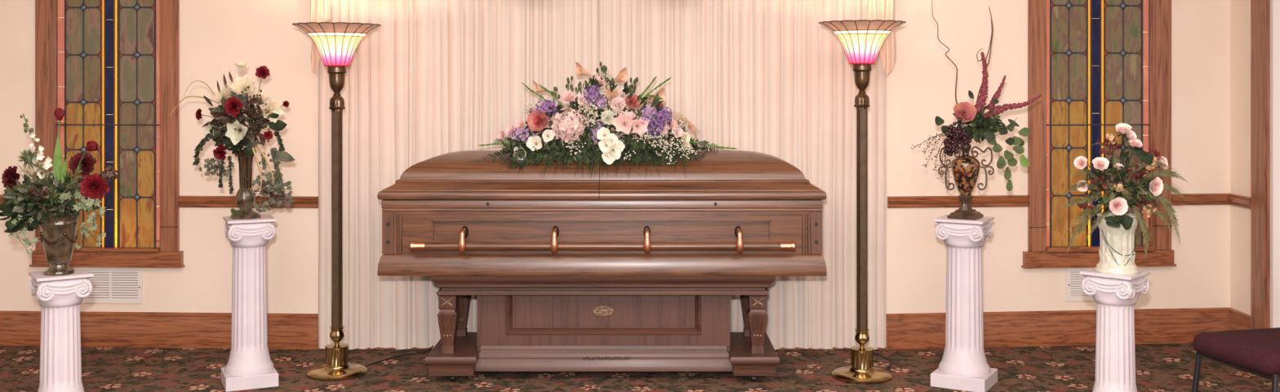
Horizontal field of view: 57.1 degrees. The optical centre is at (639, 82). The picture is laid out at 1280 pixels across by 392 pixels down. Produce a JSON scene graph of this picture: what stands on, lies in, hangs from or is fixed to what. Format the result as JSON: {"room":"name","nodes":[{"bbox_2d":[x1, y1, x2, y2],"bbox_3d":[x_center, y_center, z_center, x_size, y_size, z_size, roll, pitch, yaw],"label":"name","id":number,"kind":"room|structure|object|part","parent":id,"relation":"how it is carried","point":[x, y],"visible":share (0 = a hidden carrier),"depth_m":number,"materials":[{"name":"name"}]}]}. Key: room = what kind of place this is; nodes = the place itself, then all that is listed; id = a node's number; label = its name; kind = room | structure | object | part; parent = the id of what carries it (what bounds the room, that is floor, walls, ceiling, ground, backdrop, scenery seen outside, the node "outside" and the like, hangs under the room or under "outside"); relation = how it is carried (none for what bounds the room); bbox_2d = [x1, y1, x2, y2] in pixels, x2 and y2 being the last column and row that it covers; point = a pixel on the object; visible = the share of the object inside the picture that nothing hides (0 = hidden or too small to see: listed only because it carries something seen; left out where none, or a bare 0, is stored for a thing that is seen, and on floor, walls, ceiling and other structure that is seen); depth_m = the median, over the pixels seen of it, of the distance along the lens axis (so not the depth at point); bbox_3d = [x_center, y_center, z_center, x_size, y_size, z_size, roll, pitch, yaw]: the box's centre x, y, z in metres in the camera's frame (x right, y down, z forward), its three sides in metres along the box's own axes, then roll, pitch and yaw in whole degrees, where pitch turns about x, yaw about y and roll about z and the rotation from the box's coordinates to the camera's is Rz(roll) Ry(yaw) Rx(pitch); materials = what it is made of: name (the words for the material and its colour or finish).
{"room":"funeral home chapel","nodes":[
{"label":"funeral home chapel","id":0,"kind":"room"},
{"bbox_2d":[0,0,1230,313],"bbox_3d":[-0.673,0.100,6.539,7.948,2.700,0.277,0,0,0],"label":"wall","id":1,"kind":"structure","parent":0,"point":[215,35],"depth_m":6.43,"materials":[{"name":"paint"}]},
{"bbox_2d":[0,195,5,204],"bbox_3d":[-3.986,0.652,6.492,1.324,0.063,0.028,0,0,3],"label":"trim","id":2,"kind":"structure","parent":1,"relation":"attached to","point":[2,201],"depth_m":6.46,"materials":[{"name":"brown wood"}]},
{"bbox_2d":[29,0,184,267],"bbox_3d":[-2.907,0.009,6.603,0.848,1.999,0.384,0,0,3],"label":"window","id":3,"kind":"structure","parent":1,"relation":"in","point":[112,66],"depth_m":6.45,"materials":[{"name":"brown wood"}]},
{"bbox_3d":[-3.270,-0.031,6.458,0.100,1.917,0.028,0,0,3],"label":"casing","id":4,"kind":"part","parent":3,"relation":"part of","materials":[{"name":"brown wood"}]},
{"bbox_3d":[-2.913,0.958,6.458,0.848,0.101,0.094,0,0,3],"label":"sill","id":5,"kind":"part","parent":3,"relation":"part of","materials":[{"name":"brown wood"}]},
{"bbox_3d":[-2.917,0.009,6.461,0.585,1.796,0.013,0,0,3],"label":"stained glass","id":6,"kind":"part","parent":3,"relation":"part of","materials":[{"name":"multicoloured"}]},
{"bbox_3d":[-2.570,-0.031,6.425,0.099,1.917,0.028,0,0,3],"label":"casing","id":7,"kind":"part","parent":3,"relation":"part of","materials":[{"name":"brown wood"}]},
{"bbox_2d":[75,266,142,303],"bbox_3d":[-2.911,1.112,6.448,0.372,0.198,0.012,0,0,3],"label":"air vent","id":8,"kind":"object","parent":1,"relation":"in","point":[122,285],"visible":0.84,"depth_m":6.45,"materials":[{"name":"white metal"}]},
{"bbox_2d":[177,195,318,208],"bbox_3d":[-2.135,0.652,6.404,0.768,0.063,0.028,0,0,3],"label":"trim","id":9,"kind":"structure","parent":1,"relation":"attached to","point":[300,202],"depth_m":6.40,"materials":[{"name":"brown wood"}]},
{"bbox_2d":[318,0,598,349],"bbox_3d":[-0.985,0.216,6.359,1.519,2.453,0.051,0,0,0],"label":"curtain","id":10,"kind":"object","parent":1,"relation":"hanging from","point":[437,77],"visible":0.52,"depth_m":6.36,"materials":[{"name":"white fabric"}]},
{"bbox_2d":[0,306,1230,349],"bbox_3d":[-0.673,1.355,6.549,7.921,0.191,0.695,0,0,-5],"label":"baseboard","id":11,"kind":"structure","parent":1,"relation":"attached to","point":[1152,326],"depth_m":6.44,"materials":[{"name":"brown wood"}]},
{"bbox_2d":[599,0,886,349],"bbox_3d":[0.557,0.216,6.358,1.556,2.453,0.052,0,0,0],"label":"curtain","id":12,"kind":"object","parent":1,"relation":"hanging from","point":[760,76],"visible":0.54,"depth_m":6.36,"materials":[{"name":"white fabric"}]},
{"bbox_2d":[887,195,1028,208],"bbox_3d":[1.738,0.652,6.422,0.786,0.063,0.028,0,0,-5],"label":"trim","id":13,"kind":"structure","parent":1,"relation":"attached to","point":[977,201],"depth_m":6.42,"materials":[{"name":"brown wood"}]},
{"bbox_2d":[1065,266,1094,301],"bbox_3d":[2.538,1.113,6.502,0.378,0.190,0.012,0,0,-5],"label":"air vent","id":14,"kind":"object","parent":1,"relation":"in","point":[1073,279],"visible":0.38,"depth_m":6.49,"materials":[{"name":"white metal"}]},
{"bbox_2d":[1021,0,1176,268],"bbox_3d":[2.517,0.013,6.655,0.870,2.007,0.384,0,0,-5],"label":"window","id":15,"kind":"structure","parent":1,"relation":"in","point":[1093,64],"depth_m":6.50,"materials":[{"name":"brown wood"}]},
{"bbox_3d":[2.182,-0.031,6.462,0.095,1.917,0.028,0,0,-5],"label":"casing","id":16,"kind":"part","parent":15,"relation":"part of","materials":[{"name":"brown wood"}]},
{"bbox_3d":[2.533,0.009,6.514,0.600,1.796,0.013,0,0,-5],"label":"stained glass","id":17,"kind":"part","parent":15,"relation":"part of","materials":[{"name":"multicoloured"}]},
{"bbox_3d":[2.530,0.962,6.511,0.870,0.110,0.094,0,0,-5],"label":"sill","id":18,"kind":"part","parent":15,"relation":"part of","materials":[{"name":"brown wood"}]},
{"bbox_3d":[2.896,-0.031,6.527,0.106,1.917,0.028,0,0,-5],"label":"casing","id":19,"kind":"part","parent":15,"relation":"part of","materials":[{"name":"brown wood"}]},
{"bbox_2d":[1171,193,1229,204],"bbox_3d":[3.127,0.652,6.548,0.352,0.063,0.028,0,0,-5],"label":"trim","id":20,"kind":"structure","parent":1,"relation":"attached to","point":[1190,198],"depth_m":6.54,"materials":[{"name":"brown wood"}]},
{"bbox_3d":[-0.195,-1.050,6.290,3.199,0.070,0.068,0,0,0],"label":"curtain rod","id":21,"kind":"object","parent":1,"relation":"attached to","visible":0},
{"bbox_2d":[310,0,332,75],"bbox_3d":[-1.687,-0.543,6.220,0.130,1.014,0.044,0,0,0],"label":"curtain jabot","id":22,"kind":"object","parent":21,"relation":"hanging from","point":[320,10],"visible":0.73,"depth_m":6.22,"materials":[{"name":"white fabric"}]},
{"bbox_2d":[865,0,896,75],"bbox_3d":[1.272,-0.541,6.220,0.179,1.019,0.044,0,0,0],"label":"curtain jabot","id":23,"kind":"object","parent":21,"relation":"hanging from","point":[882,10],"visible":0.8,"depth_m":6.22,"materials":[{"name":"white fabric"}]},
{"bbox_2d":[0,342,1279,391],"bbox_3d":[-0.100,1.500,2.100,9.400,0.100,10.200,0,0,0],"label":"floor","id":24,"kind":"structure","parent":0,"point":[1159,367],"depth_m":5.87,"materials":[{"name":"carpet"}]},
{"bbox_2d":[28,266,93,391],"bbox_3d":[-2.458,1.129,4.990,0.235,0.641,0.235,0,0,-36],"label":"pedestal","id":25,"kind":"object","parent":24,"relation":"on","point":[60,298],"visible":1,"depth_m":4.93,"materials":[{"name":"paint"}]},
{"bbox_2d":[39,213,80,275],"bbox_3d":[-2.455,0.683,4.970,0.164,0.252,0.161,0,0,0],"label":"urn","id":26,"kind":"object","parent":25,"relation":"on","point":[58,239],"visible":0.91,"depth_m":4.92,"materials":[{"name":"brown metal"}]},
{"bbox_2d":[0,107,119,254],"bbox_3d":[-2.429,0.411,4.954,0.520,0.608,0.287,0,0,-6],"label":"flower arrangement","id":27,"kind":"object","parent":26,"relation":"in","point":[40,197],"visible":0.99,"depth_m":4.89,"materials":[{"name":"red plant"}]},
{"bbox_3d":[-2.437,0.297,4.933,0.032,0.279,0.011,0,0,41],"label":"stem","id":28,"kind":"part","parent":27,"relation":"part of","materials":[{"name":"green plant"}]},
{"bbox_3d":[-2.340,0.358,4.926,0.093,0.158,0.018,0,0,27],"label":"stem","id":29,"kind":"part","parent":27,"relation":"part of","materials":[{"name":"green plant"}]},
{"bbox_3d":[-2.458,1.337,4.990,0.223,0.105,0.223,0,0,-36],"label":"moulding","id":30,"kind":"part","parent":25,"relation":"part of","materials":[{"name":"paint"}]},
{"bbox_2d":[221,213,278,391],"bbox_3d":[-1.883,1.051,5.670,0.238,0.797,0.238,0,0,-25],"label":"pedestal","id":31,"kind":"object","parent":24,"relation":"on","point":[250,365],"visible":1,"depth_m":5.60,"materials":[{"name":"paint"}]},
{"bbox_2d":[230,149,261,218],"bbox_3d":[-1.901,0.489,5.670,0.149,0.327,0.139,0,0,0],"label":"vase","id":32,"kind":"object","parent":31,"relation":"on","point":[244,199],"visible":0.91,"depth_m":5.64,"materials":[{"name":"brown metal"}]},
{"bbox_2d":[168,60,295,216],"bbox_3d":[-1.937,0.270,5.619,0.612,0.747,0.298,0,0,0],"label":"flower arrangement","id":33,"kind":"object","parent":32,"relation":"in","point":[236,135],"visible":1,"depth_m":5.59,"materials":[{"name":"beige plant"}]},
{"bbox_3d":[-1.883,1.337,5.670,0.226,0.105,0.226,0,0,-25],"label":"moulding","id":34,"kind":"part","parent":31,"relation":"part of","materials":[{"name":"paint"}]},
{"bbox_2d":[292,22,433,380],"bbox_3d":[-1.445,0.581,6.027,0.428,1.738,0.806,0,0,19],"label":"floor lamp","id":35,"kind":"object","parent":24,"relation":"on","point":[336,43],"visible":1,"depth_m":5.82,"materials":[{"name":"gold metal"}]},
{"bbox_3d":[-1.507,-0.152,5.850,0.253,0.147,0.255,0,0,0],"label":"lamp shade","id":36,"kind":"part","parent":35,"relation":"part of","materials":[{"name":"pink glass"}]},
{"bbox_3d":[-1.283,1.434,6.124,0.093,0.033,0.539,0,0,30],"label":"power cord","id":37,"kind":"part","parent":35,"relation":"part of","materials":[{"name":"black plastic"}]},
{"bbox_2d":[424,275,779,381],"bbox_3d":[-0.181,1.185,5.910,1.697,0.530,0.620,0,0,0],"label":"casket bier","id":38,"kind":"object","parent":24,"relation":"on","point":[525,323],"visible":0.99,"depth_m":5.74,"materials":[{"name":"brown wood"}]},
{"bbox_3d":[-0.934,1.167,5.734,0.100,0.299,0.102,0,0,0],"label":"leg","id":39,"kind":"part","parent":38,"relation":"part of","materials":[{"name":"brown wood"}]},
{"bbox_3d":[-0.934,1.167,6.119,0.100,0.299,0.102,0,0,0],"label":"leg","id":40,"kind":"part","parent":38,"relation":"part of","materials":[{"name":"brown wood"}]},
{"bbox_2d":[377,150,826,275],"bbox_3d":[-0.180,0.631,5.910,2.127,0.575,0.836,0,0,0],"label":"casket","id":41,"kind":"object","parent":38,"relation":"on","point":[734,212],"visible":0.98,"depth_m":5.59,"materials":[{"name":"brown wood"}]},
{"bbox_3d":[-1.178,0.716,5.612,0.096,0.200,0.056,0,0,0],"label":"corner post","id":42,"kind":"part","parent":41,"relation":"part of","materials":[{"name":"brown wood"}]},
{"bbox_3d":[-0.833,0.712,5.580,0.033,0.060,0.035,0,0,0],"label":"handle mount","id":43,"kind":"part","parent":41,"relation":"part of","materials":[{"name":"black metal"}]},
{"bbox_3d":[-0.719,0.451,5.920,1.048,0.214,0.700,0,0,0],"label":"lid","id":44,"kind":"part","parent":41,"relation":"part of","materials":[{"name":"brown wood"}]},
{"bbox_3d":[-0.402,0.712,5.580,0.033,0.060,0.035,0,0,0],"label":"handle mount","id":45,"kind":"part","parent":41,"relation":"part of","materials":[{"name":"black metal"}]},
{"bbox_3d":[-0.180,0.867,5.920,2.127,0.104,0.700,0,0,0],"label":"moulding","id":46,"kind":"part","parent":41,"relation":"part of","materials":[{"name":"brown wood"}]},
{"bbox_3d":[-0.180,0.681,5.601,1.967,0.133,0.025,0,0,0],"label":"panel moulding","id":47,"kind":"part","parent":41,"relation":"part of","materials":[{"name":"brown wood"}]},
{"bbox_2d":[471,62,737,177],"bbox_3d":[-0.172,0.181,5.782,1.310,0.565,0.376,0,0,0],"label":"casket spray","id":48,"kind":"object","parent":41,"relation":"on","point":[526,146],"visible":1,"depth_m":5.70,"materials":[{"name":"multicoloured plant"}]},
{"bbox_3d":[0.033,0.712,5.580,0.033,0.060,0.035,0,0,0],"label":"handle mount","id":49,"kind":"part","parent":41,"relation":"part of","materials":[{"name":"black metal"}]},
{"bbox_3d":[0.345,0.451,5.920,1.076,0.214,0.700,0,0,0],"label":"lid","id":50,"kind":"part","parent":41,"relation":"part of","materials":[{"name":"brown wood"}]},
{"bbox_3d":[0.467,0.712,5.580,0.033,0.060,0.035,0,0,0],"label":"handle mount","id":51,"kind":"part","parent":41,"relation":"part of","materials":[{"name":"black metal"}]},
{"bbox_3d":[0.818,0.716,5.612,0.096,0.200,0.056,0,0,0],"label":"corner post","id":52,"kind":"part","parent":41,"relation":"part of","materials":[{"name":"brown wood"}]},
{"bbox_3d":[-0.177,1.125,5.750,0.953,0.217,0.027,0,0,0],"label":"panel moulding","id":53,"kind":"part","parent":38,"relation":"part of","materials":[{"name":"brown wood"}]},
{"bbox_3d":[-0.177,1.109,5.760,0.893,0.189,0.011,0,0,0],"label":"panel","id":54,"kind":"part","parent":38,"relation":"part of","materials":[{"name":"brown wood"}]},
{"bbox_3d":[-0.177,1.346,5.907,1.253,0.118,0.385,0,0,0],"label":"moulding","id":55,"kind":"part","parent":38,"relation":"part of","materials":[{"name":"brown wood"}]},
{"bbox_3d":[0.571,1.167,6.119,0.100,0.299,0.102,0,0,0],"label":"leg","id":56,"kind":"part","parent":38,"relation":"part of","materials":[{"name":"brown wood"}]},
{"bbox_3d":[0.571,1.167,5.734,0.100,0.299,0.102,0,0,0],"label":"leg","id":57,"kind":"part","parent":38,"relation":"part of","materials":[{"name":"brown wood"}]},
{"bbox_2d":[818,19,906,383],"bbox_3d":[1.093,0.577,5.945,0.424,1.745,0.731,0,0,0],"label":"floor lamp","id":58,"kind":"object","parent":24,"relation":"on","point":[862,40],"visible":1,"depth_m":5.76,"materials":[{"name":"gold metal"}]},
{"bbox_3d":[1.093,-0.162,5.790,0.252,0.145,0.250,0,0,0],"label":"lamp shade","id":59,"kind":"part","parent":58,"relation":"part of","materials":[{"name":"pink glass"}]},
{"bbox_3d":[1.263,1.442,6.078,0.079,0.015,0.463,0,0,3],"label":"power cord","id":60,"kind":"part","parent":58,"relation":"part of","materials":[{"name":"black plastic"}]},
{"bbox_2d":[930,213,997,391],"bbox_3d":[1.561,1.051,5.660,0.256,0.797,0.256,0,0,30],"label":"pedestal","id":61,"kind":"object","parent":24,"relation":"on","point":[963,365],"visible":1,"depth_m":5.58,"materials":[{"name":"paint"}]},
{"bbox_3d":[1.561,1.337,5.660,0.244,0.105,0.244,0,0,30],"label":"moulding","id":62,"kind":"part","parent":61,"relation":"part of","materials":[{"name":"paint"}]},
{"bbox_2d":[937,133,994,219],"bbox_3d":[1.569,0.450,5.654,0.235,0.405,0.148,0,0,30],"label":"urn","id":63,"kind":"object","parent":61,"relation":"on","point":[965,167],"visible":0.84,"depth_m":5.63,"materials":[{"name":"ceramic"}]},
{"bbox_3d":[1.487,0.413,5.650,0.111,0.214,0.008,0,0,0],"label":"scroll handle","id":64,"kind":"part","parent":63,"relation":"part of","materials":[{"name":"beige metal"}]},
{"bbox_3d":[1.566,0.581,5.660,0.068,0.082,0.068,0,0,-22],"label":"stem","id":65,"kind":"part","parent":63,"relation":"part of","materials":[{"name":"brown plastic"}]},
{"bbox_2d":[911,1,1041,191],"bbox_3d":[1.587,0.056,5.602,0.624,0.915,0.217,0,0,-9],"label":"flower arrangement","id":66,"kind":"object","parent":63,"relation":"in","point":[983,126],"visible":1,"depth_m":5.55,"materials":[{"name":"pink plant"}]},
{"bbox_3d":[1.646,0.413,5.650,0.111,0.214,0.008,0,0,0],"label":"scroll handle","id":67,"kind":"part","parent":63,"relation":"part of","materials":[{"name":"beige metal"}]},
{"bbox_2d":[1080,266,1151,391],"bbox_3d":[2.017,1.126,4.990,0.235,0.648,0.235,0,0,44],"label":"pedestal","id":68,"kind":"object","parent":24,"relation":"on","point":[1115,296],"visible":0.98,"depth_m":4.93,"materials":[{"name":"paint"}]},
{"bbox_3d":[2.017,1.337,4.990,0.223,0.105,0.223,0,0,44],"label":"moulding","id":69,"kind":"part","parent":68,"relation":"part of","materials":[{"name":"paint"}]},
{"bbox_2d":[1094,212,1139,275],"bbox_3d":[2.016,0.679,4.970,0.176,0.245,0.176,0,0,0],"label":"flower pot","id":70,"kind":"object","parent":68,"relation":"on","point":[1117,251],"visible":0.86,"depth_m":4.91,"materials":[{"name":"white ceramic"}]},
{"bbox_2d":[1053,123,1187,257],"bbox_3d":[1.943,0.448,4.916,0.548,0.553,0.317,0,0,-6],"label":"flower arrangement","id":71,"kind":"object","parent":70,"relation":"in","point":[1117,202],"visible":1,"depth_m":4.85,"materials":[{"name":"green plant"}]},
{"bbox_2d":[1191,327,1279,391],"bbox_3d":[2.471,1.018,4.480,0.617,0.870,0.454,0,0,-14],"label":"chair","id":72,"kind":"object","parent":24,"relation":"on","point":[1256,352],"visible":1,"depth_m":4.43,"materials":[{"name":"red fabric"}]},
{"bbox_3d":[2.162,1.251,4.616,0.087,0.404,0.026,0,0,4],"label":"leg","id":73,"kind":"part","parent":72,"relation":"part of","materials":[{"name":"black metal"}]},
{"bbox_3d":[2.241,1.066,4.423,0.022,0.022,0.390,0,0,-14],"label":"rail","id":74,"kind":"part","parent":72,"relation":"part of","materials":[{"name":"black metal"}]},
{"bbox_3d":[2.262,1.251,4.215,0.087,0.404,0.026,0,0,-32],"label":"leg","id":75,"kind":"part","parent":72,"relation":"part of","materials":[{"name":"black metal"}]},
{"bbox_2d":[1230,0,1250,315],"bbox_3d":[3.351,0.100,1.839,0.100,2.700,9.678,0,0,0],"label":"wall","id":76,"kind":"structure","parent":0,"point":[1240,10],"depth_m":6.47,"materials":[{"name":"paint"}]},
{"bbox_2d":[1227,193,1250,208],"bbox_3d":[3.287,0.652,6.452,0.028,0.063,0.252,0,0,0],"label":"trim","id":77,"kind":"structure","parent":76,"relation":"attached to","point":[1237,200],"depth_m":6.44,"materials":[{"name":"brown wood"}]},
{"bbox_2d":[1228,307,1250,330],"bbox_3d":[3.293,1.355,6.452,0.016,0.191,0.252,0,0,0],"label":"baseboard","id":78,"kind":"structure","parent":76,"relation":"attached to","point":[1237,320],"depth_m":6.46,"materials":[{"name":"brown wood"}]},
{"bbox_2d":[1250,0,1279,328],"bbox_3d":[3.327,0.360,5.698,0.148,2.180,1.245,0,0,0],"label":"door","id":79,"kind":"structure","parent":76,"relation":"in","point":[1264,14],"depth_m":6.17,"materials":[{"name":"brown wood"}]},
{"bbox_3d":[3.288,0.360,5.698,0.026,2.180,1.245,0,0,0],"label":"casing","id":80,"kind":"part","parent":79,"relation":"part of","materials":[{"name":"brown wood"}]}
]}

